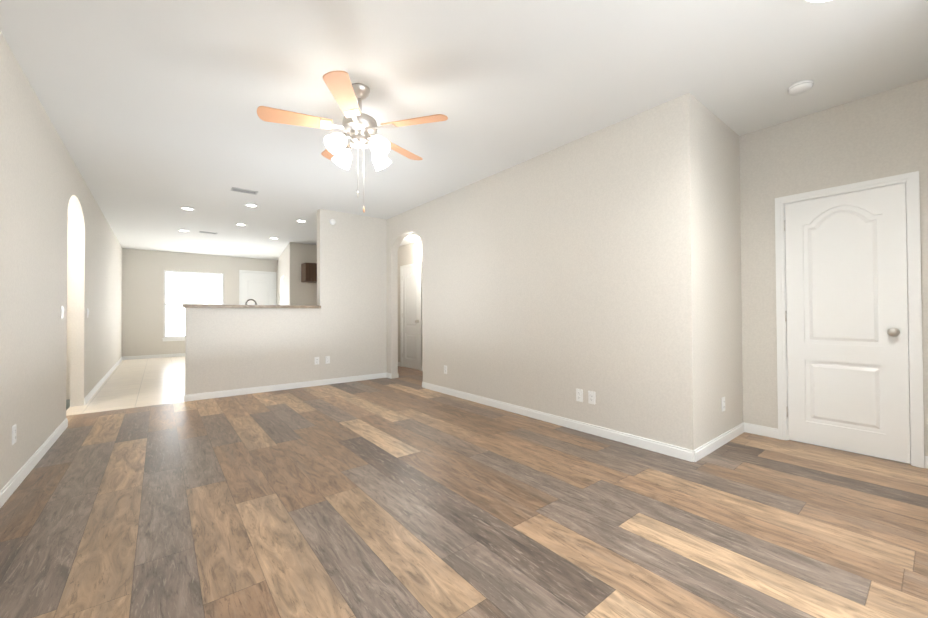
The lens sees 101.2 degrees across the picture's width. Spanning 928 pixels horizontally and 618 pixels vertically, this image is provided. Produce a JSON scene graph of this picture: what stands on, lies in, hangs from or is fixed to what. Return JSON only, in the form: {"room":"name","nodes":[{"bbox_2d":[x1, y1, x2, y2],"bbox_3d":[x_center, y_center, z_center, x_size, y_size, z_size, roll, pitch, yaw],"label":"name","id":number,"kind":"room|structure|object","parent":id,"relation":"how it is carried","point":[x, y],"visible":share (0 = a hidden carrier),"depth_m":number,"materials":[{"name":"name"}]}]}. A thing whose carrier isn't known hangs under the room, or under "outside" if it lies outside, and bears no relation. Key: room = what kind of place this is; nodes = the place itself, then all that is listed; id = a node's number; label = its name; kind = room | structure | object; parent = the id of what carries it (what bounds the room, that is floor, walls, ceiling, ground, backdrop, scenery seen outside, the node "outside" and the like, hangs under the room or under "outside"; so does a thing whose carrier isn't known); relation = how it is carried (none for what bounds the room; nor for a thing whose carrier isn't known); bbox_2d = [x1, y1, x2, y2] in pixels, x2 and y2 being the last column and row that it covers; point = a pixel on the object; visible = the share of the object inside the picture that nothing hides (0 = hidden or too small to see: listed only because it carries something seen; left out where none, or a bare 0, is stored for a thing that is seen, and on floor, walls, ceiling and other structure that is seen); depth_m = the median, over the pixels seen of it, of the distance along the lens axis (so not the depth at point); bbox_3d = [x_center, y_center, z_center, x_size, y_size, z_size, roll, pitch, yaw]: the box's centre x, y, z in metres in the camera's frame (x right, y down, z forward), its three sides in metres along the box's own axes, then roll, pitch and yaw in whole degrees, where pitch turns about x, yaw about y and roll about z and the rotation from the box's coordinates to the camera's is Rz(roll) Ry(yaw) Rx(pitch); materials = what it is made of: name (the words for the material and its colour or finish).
{"room":"empty living room","nodes":[
{"label":"empty living room","id":0,"kind":"room"},
{"bbox_2d":[0,31,121,489],"bbox_3d":[-3.984,-0.206,3.737,0.120,2.740,14.245,0,-1,-39],"label":"wall","id":1,"kind":"structure","parent":0,"point":[44,189],"depth_m":3.00,"materials":[{"name":"beige paint"}]},
{"bbox_2d":[12,424,16,444],"bbox_3d":[-2.847,0.794,2.413,0.009,0.115,0.070,0,-1,-39],"label":"electrical outlet","id":2,"kind":"object","parent":1,"relation":"attached to","point":[14,432],"visible":0.96,"depth_m":2.40,"materials":[{"name":"white plastic"}]},
{"bbox_2d":[0,418,67,507],"bbox_3d":[-1.708,1.079,0.988,0.013,0.084,7.140,0,-1,-39],"label":"baseboard","id":3,"kind":"structure","parent":1,"relation":"attached to","point":[9,488],"depth_m":2.66,"materials":[{"name":"white wood"}]},
{"bbox_2d":[61,306,63,317],"bbox_3d":[-3.778,0.032,3.587,0.014,0.115,0.070,0,-1,-39],"label":"light switch","id":4,"kind":"object","parent":1,"relation":"attached to","point":[62,311],"visible":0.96,"depth_m":3.57,"materials":[{"name":"white plastic"}]},
{"bbox_2d":[84,357,123,404],"bbox_3d":[-6.506,1.171,6.994,0.013,0.084,5.975,0,-1,-39],"label":"baseboard","id":5,"kind":"structure","parent":1,"relation":"attached to","point":[94,390],"depth_m":5.86,"materials":[{"name":"white wood"}]},
{"bbox_2d":[66,211,70,399],"bbox_3d":[-5.614,-0.187,4.736,1.180,2.740,0.100,0,-1,-39],"label":"wall","id":6,"kind":"structure","parent":0,"point":[68,305],"depth_m":5.00,"materials":[{"name":"beige paint"}]},
{"bbox_2d":[66,356,184,415],"bbox_3d":[-4.902,1.267,8.018,4.038,0.100,6.675,0,-1,-39],"label":"floor","id":7,"kind":"structure","parent":0,"point":[131,383],"depth_m":5.86,"materials":[{"name":"beige tile"}]},
{"bbox_2d":[122,248,276,356],"bbox_3d":[-6.555,-0.112,10.895,5.038,2.740,0.150,0,-1,-39],"label":"wall","id":8,"kind":"structure","parent":0,"point":[142,302],"depth_m":9.73,"materials":[{"name":"beige paint"}]},
{"bbox_2d":[124,353,184,359],"bbox_3d":[-7.386,1.210,10.106,2.463,0.084,0.013,0,-1,-39],"label":"baseboard","id":9,"kind":"structure","parent":8,"relation":"attached to","point":[178,354],"depth_m":9.70,"materials":[{"name":"white wood"}]},
{"bbox_2d":[162,270,223,340],"bbox_3d":[-7.256,-0.083,10.273,1.400,1.844,0.125,0,-1,-39],"label":"window","id":10,"kind":"structure","parent":8,"relation":"in","point":[192,288],"depth_m":10.14,"materials":[{"name":"white glass"}]},
{"bbox_2d":[239,270,275,304],"bbox_3d":[-6.093,0.072,11.251,0.970,2.375,0.167,0,-1,-39],"label":"door frame","id":11,"kind":"structure","parent":8,"relation":"attached to","point":[240,283],"depth_m":11.04,"materials":[{"name":"white wood"}]},
{"bbox_2d":[242,272,273,304],"bbox_3d":[-6.041,0.100,11.186,0.840,2.302,0.105,0,-1,-39],"label":"kitchen door","id":12,"kind":"structure","parent":8,"relation":"in","point":[258,288],"depth_m":11.21,"materials":[{"name":"white wood"}]},
{"bbox_2d":[185,209,386,394],"bbox_3d":[-2.490,-0.190,5.791,2.816,2.740,0.150,0,-1,-39],"label":"wall","id":13,"kind":"structure","parent":0,"point":[351,277],"depth_m":5.91,"materials":[{"name":"beige paint"}]},
{"bbox_2d":[182,304,320,307],"bbox_3d":[-2.940,-0.033,5.416,1.707,0.040,0.250,0,-1,-39],"label":"countertop","id":14,"kind":"structure","parent":13,"relation":"on","point":[240,306],"depth_m":5.23,"materials":[{"name":"stone"}]},
{"bbox_2d":[184,373,387,401],"bbox_3d":[-2.429,1.136,5.697,2.830,0.084,0.040,0,-1,-39],"label":"baseboard","id":15,"kind":"structure","parent":13,"relation":"attached to","point":[217,394],"depth_m":5.50,"materials":[{"name":"white wood"}]},
{"bbox_2d":[315,357,318,364],"bbox_3d":[-2.260,0.795,5.857,0.070,0.115,0.009,0,-1,-39],"label":"electrical outlet","id":16,"kind":"object","parent":13,"relation":"attached to","point":[316,360],"visible":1,"depth_m":5.85,"materials":[{"name":"white plastic"}]},
{"bbox_2d":[325,356,329,363],"bbox_3d":[-2.131,0.796,5.960,0.070,0.115,0.009,0,-1,-39],"label":"electrical outlet","id":17,"kind":"object","parent":13,"relation":"attached to","point":[327,359],"visible":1,"depth_m":5.95,"materials":[{"name":"white plastic"}]},
{"bbox_2d":[277,242,316,305],"bbox_3d":[-4.245,-0.128,10.522,1.895,2.740,3.314,0,-1,-39],"label":"wall block","id":18,"kind":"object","parent":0,"point":[293,257],"visible":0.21,"depth_m":8.86,"materials":[{"name":"beige paint"}]},
{"bbox_2d":[281,275,283,304],"bbox_3d":[-4.761,0.191,9.988,0.017,2.095,0.790,0,-1,-31],"label":"door frame","id":19,"kind":"structure","parent":18,"relation":"attached to","point":[283,288],"depth_m":9.67,"materials":[{"name":"white wood"}]},
{"bbox_2d":[280,278,282,304],"bbox_3d":[-4.796,0.220,9.962,0.188,2.022,0.658,0,-1,-39],"label":"pantry door","id":20,"kind":"structure","parent":19,"relation":"attached to","point":[281,291],"depth_m":9.92,"materials":[{"name":"white wood"}]},
{"bbox_2d":[301,262,316,282],"bbox_3d":[-3.445,-0.831,8.825,0.523,0.420,0.351,0,-1,-39],"label":"upper cabinet","id":21,"kind":"object","parent":18,"relation":"attached to","point":[309,272],"visible":0.52,"depth_m":8.62,"materials":[{"name":"brown wood"}]},
{"bbox_2d":[397,240,422,366],"bbox_3d":[-0.576,-0.184,7.134,0.120,2.740,3.540,0,-1,-39],"label":"wall","id":22,"kind":"structure","parent":0,"point":[410,253],"depth_m":7.78,"materials":[{"name":"beige paint"}]},
{"bbox_2d":[402,266,419,369],"bbox_3d":[-1.080,0.176,7.642,0.105,2.022,0.690,0,-1,-39],"label":"hall door","id":23,"kind":"structure","parent":22,"relation":"in","point":[411,317],"depth_m":7.64,"materials":[{"name":"white wood"}]},
{"bbox_2d":[400,262,421,370],"bbox_3d":[-1.024,0.147,7.681,0.137,2.095,0.810,0,-1,-39],"label":"door frame","id":24,"kind":"structure","parent":22,"relation":"attached to","point":[401,304],"depth_m":7.91,"materials":[{"name":"white wood"}]},
{"bbox_2d":[0,366,927,617],"bbox_3d":[-1.081,1.190,2.870,6.758,0.100,9.540,0,-1,-39],"label":"floor","id":25,"kind":"structure","parent":0,"point":[405,494],"depth_m":2.03,"materials":[{"name":"brown wood"}]},
{"bbox_2d":[0,0,927,259],"bbox_3d":[-2.530,-1.619,4.939,7.058,0.100,14.515,0,-1,-39],"label":"ceiling","id":26,"kind":"structure","parent":0,"point":[150,107],"depth_m":2.69,"materials":[{"name":"paint"}]},
{"bbox_2d":[180,207,194,210],"bbox_3d":[-4.261,-1.545,5.875,0.184,0.010,0.184,0,-1,-39],"label":"recessed light","id":27,"kind":"object","parent":26,"relation":"in","point":[188,208],"visible":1,"depth_m":5.86,"materials":[{"name":"white"}]},
{"bbox_2d":[199,231,216,233],"bbox_3d":[-5.100,-1.522,7.598,0.300,0.007,0.150,0,-1,-39],"label":"ceiling vent","id":28,"kind":"object","parent":26,"relation":"in","point":[207,232],"visible":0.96,"depth_m":7.58,"materials":[{"name":"white metal"}]},
{"bbox_2d":[230,187,257,194],"bbox_3d":[-2.909,-1.562,5.048,0.300,0.007,0.150,0,-1,-39],"label":"ceiling vent","id":29,"kind":"object","parent":26,"relation":"in","point":[244,191],"visible":1,"depth_m":5.05,"materials":[{"name":"white metal"}]},
{"bbox_2d":[245,203,257,206],"bbox_3d":[-3.187,-1.552,5.716,0.184,0.010,0.184,0,-1,-39],"label":"recessed light","id":30,"kind":"object","parent":26,"relation":"in","point":[250,205],"visible":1,"depth_m":5.72,"materials":[{"name":"white"}]},
{"bbox_2d":[257,70,447,211],"bbox_3d":[-0.790,-1.149,2.811,1.275,0.904,1.224,0,-1,-39],"label":"ceiling fan","id":31,"kind":"object","parent":26,"relation":"hanging from","point":[358,127],"visible":1,"depth_m":2.66,"materials":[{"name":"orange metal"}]},
{"bbox_2d":[400,232,420,245],"bbox_3d":[-0.920,-1.444,6.879,0.745,0.219,3.300,0,-1,-39],"label":"drop ceiling","id":32,"kind":"structure","parent":26,"relation":"attached to","point":[405,240],"depth_m":7.49,"materials":[{"name":"paint"}]},
{"bbox_2d":[406,233,419,240],"bbox_3d":[-0.902,-1.277,6.827,0.260,0.116,0.260,0,-1,-39],"label":"light","id":33,"kind":"object","parent":32,"relation":"attached to","point":[413,237],"visible":0.83,"depth_m":6.74,"materials":[{"name":"white glass"}]},
{"bbox_2d":[788,80,812,94],"bbox_3d":[2.434,-1.598,2.756,0.140,0.040,0.140,0,-1,-39],"label":"smoke detector","id":34,"kind":"object","parent":26,"relation":"attached to","point":[799,87],"visible":1,"depth_m":2.73,"materials":[{"name":"white plastic"}]},
{"bbox_2d":[806,0,829,1],"bbox_3d":[1.772,-1.567,1.799,0.300,0.116,0.300,0,-1,-39],"label":"dome ceiling light","id":35,"kind":"object","parent":26,"relation":"attached to","point":[817,0],"visible":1,"depth_m":1.89,"materials":[{"name":"white metal"}]},
{"bbox_2d":[386,93,699,461],"bbox_3d":[0.112,-0.212,4.888,0.120,2.740,10.930,0,-1,-39],"label":"wall","id":36,"kind":"structure","parent":0,"point":[553,280],"depth_m":3.58,"materials":[{"name":"beige paint"}]},
{"bbox_2d":[422,382,695,461],"bbox_3d":[0.535,1.106,4.244,0.013,0.084,3.713,0,-1,-39],"label":"baseboard","id":37,"kind":"structure","parent":36,"relation":"attached to","point":[652,445],"depth_m":3.54,"materials":[{"name":"white wood"}]},
{"bbox_2d":[576,389,582,401],"bbox_3d":[1.080,0.808,3.566,0.009,0.115,0.070,0,-1,-39],"label":"electrical outlet","id":38,"kind":"object","parent":36,"relation":"attached to","point":[579,395],"visible":1,"depth_m":3.56,"materials":[{"name":"white plastic"}]},
{"bbox_2d":[588,391,594,404],"bbox_3d":[1.161,0.806,3.464,0.009,0.115,0.070,0,-1,-39],"label":"electrical outlet","id":39,"kind":"object","parent":36,"relation":"attached to","point":[591,397],"visible":1,"depth_m":3.46,"materials":[{"name":"white plastic"}]},
{"bbox_2d":[696,99,743,445],"bbox_3d":[2.127,-0.241,3.253,0.990,2.740,0.120,0,-1,-39],"label":"wall","id":40,"kind":"structure","parent":0,"point":[720,199],"depth_m":3.18,"materials":[{"name":"beige paint"}]},
{"bbox_2d":[696,422,747,461],"bbox_3d":[2.142,1.086,3.160,1.121,0.084,0.013,0,-1,-39],"label":"baseboard","id":41,"kind":"structure","parent":40,"relation":"attached to","point":[724,438],"depth_m":3.12,"materials":[{"name":"white wood"}]},
{"bbox_2d":[721,397,724,411],"bbox_3d":[2.177,0.798,3.194,0.070,0.115,0.009,0,-1,-39],"label":"outlet","id":42,"kind":"object","parent":40,"relation":"attached to","point":[723,402],"visible":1,"depth_m":3.18,"materials":[{"name":"white plastic"}]},
{"bbox_2d":[740,78,927,456],"bbox_3d":[3.007,-0.247,3.079,0.120,2.740,1.490,0,-1,-39],"label":"wall","id":43,"kind":"structure","parent":0,"point":[744,181],"depth_m":3.18,"materials":[{"name":"beige paint"}]},
{"bbox_2d":[784,183,910,463],"bbox_3d":[2.969,0.103,3.003,0.105,2.022,0.690,0,-1,-39],"label":"door","id":44,"kind":"structure","parent":43,"relation":"in","point":[846,315],"depth_m":2.98,"materials":[{"name":"white wood"}]},
{"bbox_2d":[775,171,924,467],"bbox_3d":[3.026,0.075,3.042,0.137,2.095,0.810,0,-1,-39],"label":"door frame","id":45,"kind":"structure","parent":43,"relation":"attached to","point":[911,180],"depth_m":2.74,"materials":[{"name":"white wood"}]}
]}

